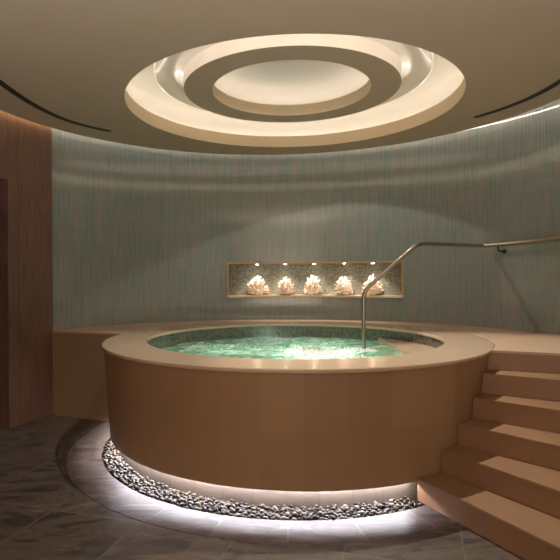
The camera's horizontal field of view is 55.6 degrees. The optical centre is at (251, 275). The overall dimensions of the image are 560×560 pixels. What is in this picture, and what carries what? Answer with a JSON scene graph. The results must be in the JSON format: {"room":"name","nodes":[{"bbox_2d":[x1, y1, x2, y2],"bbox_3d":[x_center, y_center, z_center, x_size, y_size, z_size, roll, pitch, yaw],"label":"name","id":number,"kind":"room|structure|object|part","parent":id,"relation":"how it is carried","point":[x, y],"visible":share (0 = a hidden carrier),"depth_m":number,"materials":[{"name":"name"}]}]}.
{"room":"spa hot tub room","nodes":[
{"label":"spa hot tub room","id":0,"kind":"room"},
{"bbox_2d":[0,110,52,428],"bbox_3d":[-2.627,-0.134,1.860,0.541,3.300,8.009,0,0,3],"label":"wall","id":1,"kind":"structure","parent":0,"point":[26,289],"depth_m":5.43,"materials":[{"name":"brown wood"}]},
{"bbox_2d":[0,415,524,559],"bbox_3d":[0.292,1.533,3.008,9.000,0.070,10.500,0,0,0],"label":"floor","id":2,"kind":"structure","parent":0,"point":[53,507],"depth_m":3.17,"materials":[{"name":"stone"}]},
{"bbox_2d":[102,438,414,520],"bbox_3d":[-0.398,1.516,4.076,3.060,0.074,1.112,0,0,41],"label":"pebbles","id":3,"kind":"object","parent":2,"relation":"on","point":[142,486],"visible":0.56,"depth_m":3.88,"materials":[{"name":"stone"}]},
{"bbox_2d":[102,321,493,511],"bbox_3d":[0.389,1.070,5.058,3.506,0.975,3.506,0,0,-14],"label":"hot tub","id":4,"kind":"object","parent":2,"relation":"on","point":[308,433],"visible":0.91,"depth_m":3.50,"materials":[{"name":"stone"}]},
{"bbox_2d":[162,337,402,358],"bbox_3d":[0.215,0.733,5.058,2.401,0.050,2.745,0,0,0],"label":"water","id":5,"kind":"object","parent":4,"relation":"in","point":[254,347],"visible":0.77,"depth_m":5.37,"materials":[{"name":"green liquid"}]},
{"bbox_2d":[147,326,443,348],"bbox_3d":[0.389,0.995,5.058,2.749,0.765,2.749,0,0,0],"label":"basin","id":6,"kind":"object","parent":4,"relation":"in","point":[395,337],"depth_m":6.02,"materials":[{"name":"green tile"}]},
{"bbox_2d":[378,338,434,353],"bbox_3d":[1.588,0.782,5.058,0.341,0.177,1.808,0,0,0],"label":"shelf","id":7,"kind":"object","parent":4,"relation":"attached to","point":[404,345],"depth_m":5.32,"materials":[{"name":"beige stone"}]},
{"bbox_2d":[362,242,483,348],"bbox_3d":[1.820,0.516,5.410,1.572,1.710,0.242,0,0,-20],"label":"pool handrail","id":8,"kind":"object","parent":4,"relation":"attached to","point":[416,245],"visible":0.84,"depth_m":5.21,"materials":[{"name":"metal"}]},
{"bbox_2d":[53,319,559,420],"bbox_3d":[0.896,1.037,5.744,5.775,0.915,2.394,0,0,23],"label":"deck","id":9,"kind":"object","parent":2,"relation":"on","point":[79,373],"visible":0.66,"depth_m":5.58,"materials":[{"name":"beige stone"}]},
{"bbox_3d":[-1.763,1.062,5.633,0.964,0.897,0.080,0,0,21],"label":"panel","id":10,"kind":"part","parent":9,"relation":"part of","materials":[{"name":"brown stone"}]},
{"bbox_2d":[417,370,559,559],"bbox_3d":[2.086,1.106,1.640,1.986,0.762,4.946,0,0,0],"label":"staircase","id":11,"kind":"structure","parent":2,"relation":"on","point":[500,481],"depth_m":3.35,"materials":[{"name":"stone"}]},
{"bbox_2d":[0,0,559,154],"bbox_3d":[0.271,-2.028,3.008,9.000,0.848,10.500,0,0,0],"label":"ceiling","id":12,"kind":"structure","parent":0,"point":[87,62],"depth_m":3.93,"materials":[{"name":"beige paint"}]},
{"bbox_2d":[0,80,110,131],"bbox_3d":[-1.937,-1.589,4.830,0.305,0.008,2.160,0,0,14],"label":"ceiling vent","id":13,"kind":"object","parent":12,"relation":"in","point":[2,84],"visible":1,"depth_m":4.99,"materials":[{"name":"black metal"}]},
{"bbox_2d":[154,34,433,121],"bbox_3d":[0.371,-1.922,5.058,2.580,0.330,2.580,0,0,-3],"label":"ring light","id":14,"kind":"object","parent":12,"relation":"attached to","point":[285,77],"visible":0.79,"depth_m":5.15,"materials":[{"name":"beige paint"}]},
{"bbox_2d":[474,79,559,117],"bbox_3d":[2.479,-1.615,4.646,0.210,0.008,1.582,0,0,-10],"label":"ceiling vent","id":15,"kind":"object","parent":12,"relation":"in","point":[557,82],"visible":1,"depth_m":4.86,"materials":[{"name":"black metal"}]},
{"bbox_2d":[52,99,559,334],"bbox_3d":[2.034,-0.162,3.042,4.072,3.300,9.762,0,0,-34],"label":"wall","id":16,"kind":"structure","parent":0,"point":[140,234],"depth_m":6.48,"materials":[{"name":"tile"}]},
{"bbox_2d":[227,260,403,297],"bbox_3d":[0.825,0.050,7.023,2.418,0.468,0.476,0,0,12],"label":"display niche","id":17,"kind":"object","parent":16,"relation":"attached to","point":[239,274],"visible":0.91,"depth_m":7.21,"materials":[{"name":"grey tile"}]},
{"bbox_2d":[247,276,268,294],"bbox_3d":[0.083,0.129,7.214,0.307,0.267,0.233,0,0,0],"label":"coral","id":18,"kind":"object","parent":17,"relation":"on","point":[256,288],"visible":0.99,"depth_m":7.17},
{"bbox_2d":[277,277,293,294],"bbox_3d":[0.463,0.138,7.198,0.230,0.244,0.318,0,0,16],"label":"coral","id":19,"kind":"object","parent":17,"relation":"on","point":[285,288],"visible":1,"depth_m":7.14},
{"bbox_2d":[303,275,322,294],"bbox_3d":[0.812,0.124,7.160,0.279,0.268,0.226,0,0,25],"label":"coral","id":20,"kind":"object","parent":17,"relation":"on","point":[312,287],"visible":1,"depth_m":7.11},
{"bbox_3d":[0.827,0.271,7.025,2.417,0.026,0.472,0,0,12],"label":"sill","id":21,"kind":"part","parent":17,"relation":"part of","materials":[{"name":"beige stone"}]},
{"bbox_2d":[335,277,352,294],"bbox_3d":[1.225,0.134,7.040,0.283,0.242,0.244,0,0,-43],"label":"coral","id":22,"kind":"object","parent":17,"relation":"on","point":[343,287],"visible":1,"depth_m":6.99},
{"bbox_2d":[362,274,382,294],"bbox_3d":[1.565,0.113,6.884,0.250,0.281,0.316,0,0,-39],"label":"coral","id":23,"kind":"object","parent":17,"relation":"on","point":[374,290],"visible":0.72,"depth_m":6.83},
{"bbox_2d":[483,236,559,253],"bbox_3d":[2.771,-0.304,5.314,0.154,0.137,1.044,0,0,-23],"label":"wall handrail","id":24,"kind":"object","parent":16,"relation":"attached to","point":[497,245],"visible":1,"depth_m":5.38,"materials":[{"name":"metal"}]},
{"bbox_3d":[2.741,-0.340,5.302,0.090,0.064,1.044,0,0,-23],"label":"rail","id":25,"kind":"part","parent":24,"relation":"part of","materials":[{"name":"metal"}]}
]}

